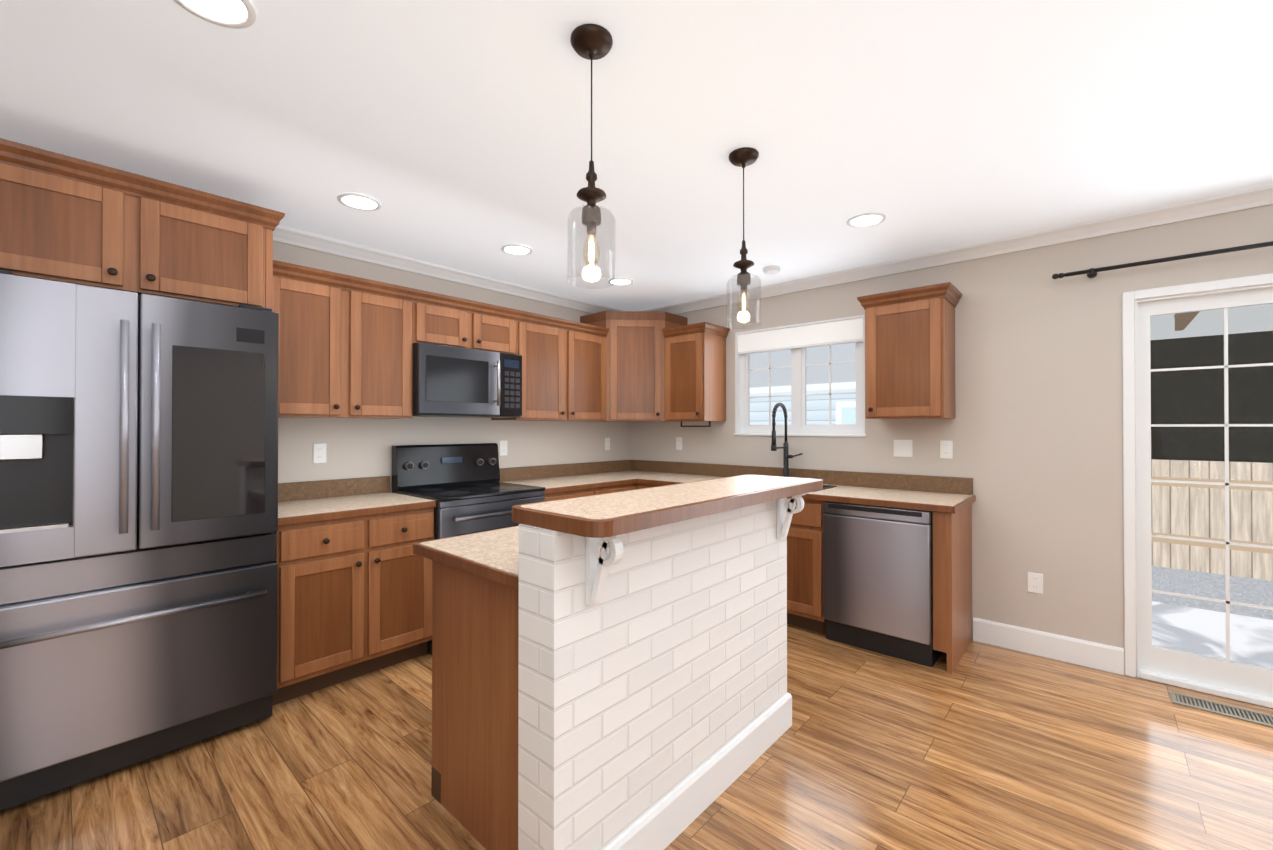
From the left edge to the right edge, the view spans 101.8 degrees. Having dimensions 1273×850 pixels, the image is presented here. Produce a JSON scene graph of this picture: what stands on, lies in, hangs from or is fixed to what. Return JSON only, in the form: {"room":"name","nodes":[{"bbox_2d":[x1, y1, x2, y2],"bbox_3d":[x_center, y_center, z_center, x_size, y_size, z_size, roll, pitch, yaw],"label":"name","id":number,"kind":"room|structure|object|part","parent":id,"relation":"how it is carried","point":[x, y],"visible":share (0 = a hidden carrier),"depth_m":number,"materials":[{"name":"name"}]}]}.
{"room":"kitchen","nodes":[
{"label":"kitchen","id":0,"kind":"room"},
{"bbox_2d":[273,241,632,491],"bbox_3d":[-1.854,0.114,3.255,0.120,2.470,5.250,0,0,42],"label":"wall","id":1,"kind":"structure","parent":0,"point":[356,447],"depth_m":3.56,"materials":[{"name":"beige paint"}]},
{"bbox_2d":[0,138,284,310],"bbox_3d":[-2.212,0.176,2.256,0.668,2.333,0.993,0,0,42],"label":"upper cabinet","id":2,"kind":"object","parent":1,"relation":"attached to","point":[67,219],"visible":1,"depth_m":2.05,"materials":[{"name":"brown wood"}]},
{"bbox_2d":[313,443,326,462],"bbox_3d":[-1.900,0.170,3.105,0.007,0.117,0.072,0,0,42],"label":"electrical outlet","id":3,"kind":"object","parent":1,"relation":"attached to","point":[319,453],"visible":1,"depth_m":3.10,"materials":[{"name":"white plastic"}]},
{"bbox_2d":[272,276,412,418],"bbox_3d":[-1.744,-0.415,3.002,0.378,0.745,0.774,0,0,42],"label":"upper cabinet","id":4,"kind":"object","parent":1,"relation":"attached to","point":[345,354],"visible":0.9,"depth_m":2.90,"materials":[{"name":"brown wood"}]},
{"bbox_2d":[273,260,608,336],"bbox_3d":[-1.069,-0.794,3.528,0.044,0.078,2.456,0,0,42],"label":"crown molding","id":5,"kind":"structure","parent":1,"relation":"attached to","point":[285,270],"depth_m":3.21,"materials":[{"name":"brown wood"}]},
{"bbox_2d":[273,225,622,313],"bbox_3d":[-1.786,-1.082,3.201,0.062,0.077,5.130,0,0,42],"label":"crown molding","id":6,"kind":"structure","parent":1,"relation":"attached to","point":[281,234],"depth_m":3.54,"materials":[{"name":"white wood"}]},
{"bbox_2d":[413,303,515,353],"bbox_3d":[-1.232,-0.646,3.578,0.378,0.277,0.761,0,0,42],"label":"upper cabinet","id":7,"kind":"object","parent":1,"relation":"attached to","point":[436,325],"visible":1,"depth_m":3.42,"materials":[{"name":"brown wood"}]},
{"bbox_2d":[412,342,521,417],"bbox_3d":[-1.202,-0.280,3.549,0.460,0.449,0.762,0,0,42],"label":"microwave","id":8,"kind":"object","parent":7,"relation":"attached to","point":[449,381],"visible":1,"depth_m":3.38,"materials":[{"name":"black"}]},
{"bbox_2d":[500,441,506,455],"bbox_3d":[-1.044,0.181,4.066,0.007,0.117,0.072,0,0,42],"label":"electrical outlet","id":9,"kind":"object","parent":1,"relation":"attached to","point":[503,448],"visible":1,"depth_m":4.06,"materials":[{"name":"white plastic"}]},
{"bbox_2d":[491,322,605,420],"bbox_3d":[-0.672,-0.408,4.205,0.378,0.745,0.919,0,0,42],"label":"upper cabinet","id":10,"kind":"object","parent":1,"relation":"attached to","point":[563,375],"visible":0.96,"depth_m":4.06,"materials":[{"name":"brown wood"}]},
{"bbox_2d":[605,438,609,449],"bbox_3d":[-0.276,0.180,4.928,0.007,0.117,0.072,0,0,42],"label":"electrical outlet","id":11,"kind":"object","parent":1,"relation":"attached to","point":[607,443],"visible":1,"depth_m":4.92,"materials":[{"name":"white plastic"}]},
{"bbox_2d":[0,624,1272,849],"bbox_3d":[0.651,1.361,1.008,6.840,0.050,5.540,0,0,42],"label":"floor","id":12,"kind":"structure","parent":0,"point":[986,746],"depth_m":1.98,"materials":[{"name":"brown wood"}]},
{"bbox_2d":[0,269,278,810],"bbox_3d":[-2.151,0.408,2.198,0.780,1.868,0.910,0,0,42],"label":"fridge","id":13,"kind":"object","parent":12,"relation":"on","point":[138,525],"visible":1,"depth_m":1.97,"materials":[{"name":"black"}]},
{"bbox_2d":[272,508,433,705],"bbox_3d":[-1.640,0.912,2.899,0.660,0.870,0.772,0,0,42],"label":"base cabinet","id":14,"kind":"object","parent":12,"relation":"on","point":[354,597],"visible":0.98,"depth_m":2.66,"materials":[{"name":"brown wood"}]},
{"bbox_2d":[278,476,435,525],"bbox_3d":[-1.656,0.404,2.902,0.637,0.144,0.793,0,0,42],"label":"countertop","id":15,"kind":"structure","parent":14,"relation":"on","point":[311,501],"depth_m":2.96,"materials":[{"name":"laminate"}]},
{"bbox_2d":[392,443,544,654],"bbox_3d":[-1.085,0.742,3.439,0.718,1.215,0.764,0,0,42],"label":"range","id":16,"kind":"object","parent":12,"relation":"on","point":[464,488],"visible":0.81,"depth_m":3.40,"materials":[{"name":"black metal"}]},
{"bbox_2d":[431,560,518,849],"bbox_3d":[-0.287,0.906,1.943,0.628,0.870,0.703,0,0,42],"label":"island end panel","id":17,"kind":"object","parent":12,"relation":"on","point":[475,646],"visible":0.12,"depth_m":1.65,"materials":[{"name":"brown wood"}]},
{"bbox_2d":[413,526,518,589],"bbox_3d":[-0.123,0.452,2.163,0.672,0.039,1.334,0,0,42],"label":"countertop","id":18,"kind":"structure","parent":17,"relation":"on","point":[492,555],"depth_m":1.76,"materials":[{"name":"laminate"}]},
{"bbox_2d":[544,484,636,500],"bbox_3d":[-0.540,0.919,4.133,0.660,0.870,0.993,0,0,42],"label":"base cabinet","id":19,"kind":"object","parent":12,"relation":"on","point":[569,494],"visible":0.04,"depth_m":3.90,"materials":[{"name":"brown wood"}]},
{"bbox_2d":[499,462,634,493],"bbox_3d":[-0.558,0.411,4.131,0.641,0.144,0.960,0,0,42],"label":"countertop","id":20,"kind":"structure","parent":19,"relation":"on","point":[558,478],"depth_m":4.26,"materials":[{"name":"laminate"}]},
{"bbox_2d":[636,483,658,488],"bbox_3d":[0.382,0.920,4.375,0.463,0.870,0.629,0,0,42],"label":"base cabinet","id":21,"kind":"object","parent":12,"relation":"on","point":[639,486],"depth_m":4.26,"materials":[{"name":"brown wood"}]},
{"bbox_2d":[595,459,975,513],"bbox_3d":[0.825,0.410,3.973,2.916,0.144,0.644,0,0,42],"label":"countertop","id":22,"kind":"structure","parent":21,"relation":"on","point":[953,495],"depth_m":3.54,"materials":[{"name":"laminate"}]},
{"bbox_2d":[771,403,801,476],"bbox_3d":[1.130,0.135,3.896,0.162,0.612,0.251,0,0,42],"label":"faucet","id":23,"kind":"object","parent":22,"relation":"on","point":[786,455],"visible":0.96,"depth_m":3.98,"materials":[{"name":"black metal"}]},
{"bbox_2d":[813,485,836,491],"bbox_3d":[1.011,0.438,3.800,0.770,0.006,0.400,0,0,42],"label":"sink basin","id":24,"kind":"object","parent":22,"relation":"in","point":[827,486],"visible":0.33,"depth_m":3.65,"materials":[{"name":"black"}]},
{"bbox_2d":[518,498,791,849],"bbox_3d":[0.180,0.808,1.866,0.169,1.064,1.362,0,0,42],"label":"brick wall","id":25,"kind":"structure","parent":12,"relation":"on","point":[654,704],"depth_m":1.60,"materials":[{"name":"white brick"}]},
{"bbox_2d":[586,533,625,605],"bbox_3d":[-0.083,0.381,1.380,0.118,0.215,0.038,0,0,42],"label":"corbel","id":26,"kind":"object","parent":25,"relation":"attached to","point":[604,555],"visible":0.9,"depth_m":1.38,"materials":[{"name":"white wood"}]},
{"bbox_2d":[512,475,822,537],"bbox_3d":[0.226,0.255,1.872,0.385,0.041,1.385,0,0,42],"label":"bar","id":27,"kind":"object","parent":25,"relation":"on","point":[611,514],"visible":1,"depth_m":1.55,"materials":[{"name":"laminate"},{"name":"dark wood"}]},
{"bbox_2d":[776,493,805,538],"bbox_3d":[0.662,0.386,2.216,0.118,0.215,0.038,0,0,42],"label":"corbel","id":28,"kind":"object","parent":25,"relation":"attached to","point":[790,505],"visible":0.83,"depth_m":2.22,"materials":[{"name":"white wood"}]},
{"bbox_2d":[787,498,825,633],"bbox_3d":[1.199,0.916,3.646,0.486,0.870,0.629,0,0,42],"label":"base cabinet","id":29,"kind":"object","parent":12,"relation":"on","point":[805,572],"depth_m":3.34,"materials":[{"name":"brown wood"}]},
{"bbox_2d":[823,501,942,666],"bbox_3d":[1.591,0.916,3.267,0.596,0.866,0.620,0,0,42],"label":"dishwasher","id":30,"kind":"object","parent":12,"relation":"on","point":[877,579],"visible":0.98,"depth_m":3.02,"materials":[{"name":"silver metal"}]},
{"bbox_2d":[933,504,971,673],"bbox_3d":[1.875,0.912,3.059,0.091,0.870,0.607,0,0,42],"label":"cabinet end panel","id":31,"kind":"object","parent":12,"relation":"on","point":[952,585],"visible":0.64,"depth_m":2.85,"materials":[{"name":"brown wood"}]},
{"bbox_2d":[1170,691,1272,727],"bbox_3d":[2.766,1.341,2.438,0.345,0.006,0.140,0,0,42],"label":"floor vent","id":32,"kind":"object","parent":12,"relation":"in","point":[1252,716],"visible":1,"depth_m":2.43,"materials":[{"name":"silver metal"}]},
{"bbox_2d":[0,0,1272,310],"bbox_3d":[0.651,-1.165,1.023,6.840,0.060,5.540,0,0,42],"label":"ceiling","id":33,"kind":"structure","parent":0,"point":[472,136],"depth_m":1.91,"materials":[{"name":"white paint"}]},
{"bbox_2d":[174,0,255,28],"bbox_3d":[-1.129,-1.127,1.370,0.196,0.009,0.196,0,0,42],"label":"recessed light","id":34,"kind":"object","parent":33,"relation":"in","point":[237,14],"visible":1,"depth_m":1.41,"materials":[{"name":"white plastic"}]},
{"bbox_2d":[337,193,381,210],"bbox_3d":[-1.391,-1.119,2.601,0.196,0.009,0.196,0,0,42],"label":"recessed light","id":35,"kind":"object","parent":33,"relation":"in","point":[358,201],"visible":1,"depth_m":2.59,"materials":[{"name":"white plastic"}]},
{"bbox_2d":[501,244,532,254],"bbox_3d":[-0.762,-1.115,3.300,0.196,0.009,0.196,0,0,42],"label":"recessed light","id":36,"kind":"object","parent":33,"relation":"in","point":[515,249],"visible":0.94,"depth_m":3.29,"materials":[{"name":"white plastic"}]},
{"bbox_2d":[567,24,615,288],"bbox_3d":[-0.132,-0.774,1.517,0.144,0.714,0.144,0,0,42],"label":"pendant lamp","id":37,"kind":"object","parent":33,"relation":"hanging from","point":[591,42],"visible":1,"depth_m":1.50,"materials":[{"name":"clear glass"}]},
{"bbox_2d":[608,278,632,285],"bbox_3d":[-0.123,-1.111,4.016,0.196,0.009,0.196,0,0,42],"label":"recessed light","id":38,"kind":"object","parent":33,"relation":"in","point":[622,281],"visible":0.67,"depth_m":4.01,"materials":[{"name":"white"}]},
{"bbox_2d":[726,147,760,328],"bbox_3d":[0.447,-0.770,2.160,0.144,0.714,0.144,0,0,42],"label":"pendant lamp","id":39,"kind":"object","parent":33,"relation":"hanging from","point":[743,157],"visible":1,"depth_m":2.14,"materials":[{"name":"clear glass"}]},
{"bbox_2d":[763,266,780,274],"bbox_3d":[0.965,-1.102,3.690,0.120,0.032,0.120,0,0,42],"label":"smoke detector","id":40,"kind":"object","parent":33,"relation":"attached to","point":[769,270],"visible":1,"depth_m":3.65,"materials":[{"name":"white plastic"}]},
{"bbox_2d":[847,212,885,227],"bbox_3d":[1.255,-1.118,2.828,0.196,0.009,0.196,0,0,42],"label":"recessed light","id":41,"kind":"object","parent":33,"relation":"in","point":[869,219],"visible":0.94,"depth_m":2.81,"materials":[{"name":"white plastic"}]},
{"bbox_2d":[633,204,1272,647],"bbox_3d":[2.454,0.112,3.039,6.840,2.470,0.120,0,0,42],"label":"wall","id":42,"kind":"structure","parent":0,"point":[1033,432],"depth_m":3.06,"materials":[{"name":"beige paint"}]},
{"bbox_2d":[580,311,687,421],"bbox_3d":[-0.021,-0.507,4.701,0.691,0.948,0.691,0,0,42],"label":"upper cabinet","id":43,"kind":"object","parent":42,"relation":"attached to","point":[635,366],"visible":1,"depth_m":4.46,"materials":[{"name":"brown wood"}]},
{"bbox_2d":[676,437,681,449],"bbox_3d":[0.395,0.172,4.786,0.072,0.117,0.007,0,0,42],"label":"electrical outlet","id":44,"kind":"object","parent":42,"relation":"attached to","point":[678,443],"visible":1,"depth_m":4.79,"materials":[{"name":"white plastic"}]},
{"bbox_2d":[662,322,729,420],"bbox_3d":[0.507,-0.431,4.439,0.450,0.793,0.378,0,0,42],"label":"upper cabinet","id":45,"kind":"object","parent":42,"relation":"attached to","point":[695,377],"depth_m":4.32,"materials":[{"name":"brown wood"}]},
{"bbox_3d":[0.512,-0.788,4.445,0.448,0.078,0.367,0,0,42],"label":"cabinet top","id":46,"kind":"part","parent":45,"relation":"part of","materials":[{"name":"brown wood"}]},
{"bbox_2d":[681,421,710,426],"bbox_3d":[0.508,-0.008,4.479,0.310,0.050,0.011,0,0,42],"label":"paper towel holder","id":47,"kind":"object","parent":45,"relation":"attached to","point":[697,426],"visible":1,"depth_m":4.45,"materials":[{"name":"black"}]},
{"bbox_2d":[734,315,865,436],"bbox_3d":[1.270,-0.349,4.088,1.080,0.874,0.132,0,0,42],"label":"kitchen window","id":48,"kind":"structure","parent":42,"relation":"in","point":[797,340],"depth_m":4.08,"materials":[{"name":"white"}]},
{"bbox_2d":[894,440,912,456],"bbox_3d":[1.813,0.158,3.522,0.118,0.117,0.008,0,0,42],"label":"light switch","id":49,"kind":"object","parent":42,"relation":"attached to","point":[903,448],"visible":1,"depth_m":3.52,"materials":[{"name":"white plastic"}]},
{"bbox_2d":[857,282,961,418],"bbox_3d":[1.752,-0.437,3.329,0.530,0.793,0.378,0,0,42],"label":"upper cabinet","id":50,"kind":"object","parent":42,"relation":"attached to","point":[909,360],"depth_m":3.20,"materials":[{"name":"brown wood"}]},
{"bbox_3d":[1.756,-0.795,3.336,0.530,0.078,0.367,0,0,42],"label":"cabinet top","id":51,"kind":"part","parent":50,"relation":"part of","materials":[{"name":"brown wood"}]},
{"bbox_2d":[940,440,952,458],"bbox_3d":[2.006,0.159,3.351,0.072,0.117,0.007,0,0,42],"label":"electrical outlet","id":52,"kind":"object","parent":42,"relation":"attached to","point":[946,449],"visible":1,"depth_m":3.35,"materials":[{"name":"white plastic"}]},
{"bbox_2d":[643,184,1272,313],"bbox_3d":[2.393,-1.084,2.978,6.600,0.077,0.062,0,0,42],"label":"crown molding","id":53,"kind":"structure","parent":42,"relation":"attached to","point":[1225,203],"depth_m":3.07,"materials":[{"name":"white wood"}]},
{"bbox_2d":[1027,572,1042,593],"bbox_3d":[2.345,0.929,3.044,0.072,0.117,0.007,0,0,42],"label":"electrical outlet","id":54,"kind":"object","parent":42,"relation":"attached to","point":[1035,582],"visible":1,"depth_m":3.04,"materials":[{"name":"white plastic"}]},
{"bbox_2d":[973,617,1123,674],"bbox_3d":[2.370,1.277,3.017,0.689,0.140,0.015,0,0,42],"label":"baseboard","id":55,"kind":"structure","parent":42,"relation":"attached to","point":[1103,657],"depth_m":2.98,"materials":[{"name":"white wood"}]},
{"bbox_2d":[1052,241,1272,278],"bbox_3d":[3.336,-0.845,2.110,2.562,0.044,0.100,0,0,42],"label":"curtain rod","id":56,"kind":"object","parent":42,"relation":"attached to","point":[1091,272],"visible":1,"depth_m":2.64,"materials":[{"name":"black metal"}]},
{"bbox_2d":[1122,273,1272,708],"bbox_3d":[3.371,0.311,2.211,1.886,2.063,0.134,0,0,42],"label":"sliding door","id":57,"kind":"structure","parent":42,"relation":"in","point":[1145,658],"depth_m":2.74,"materials":[{"name":"white wood"}]},
{"label":"outside","id":58,"kind":"structure","parent":0,"visible":0},
{"bbox_2d":[750,343,855,424],"bbox_3d":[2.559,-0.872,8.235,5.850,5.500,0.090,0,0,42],"label":"window glass","id":59,"kind":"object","parent":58,"point":[843,406],"depth_m":8.05,"materials":[{"name":"clear glass"}]},
{"bbox_2d":[1150,304,1272,668],"bbox_3d":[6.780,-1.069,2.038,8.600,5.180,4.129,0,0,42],"label":"door glass","id":60,"kind":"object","parent":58,"point":[1171,459],"depth_m":5.23,"materials":[{"name":"clear glass"}]}
]}

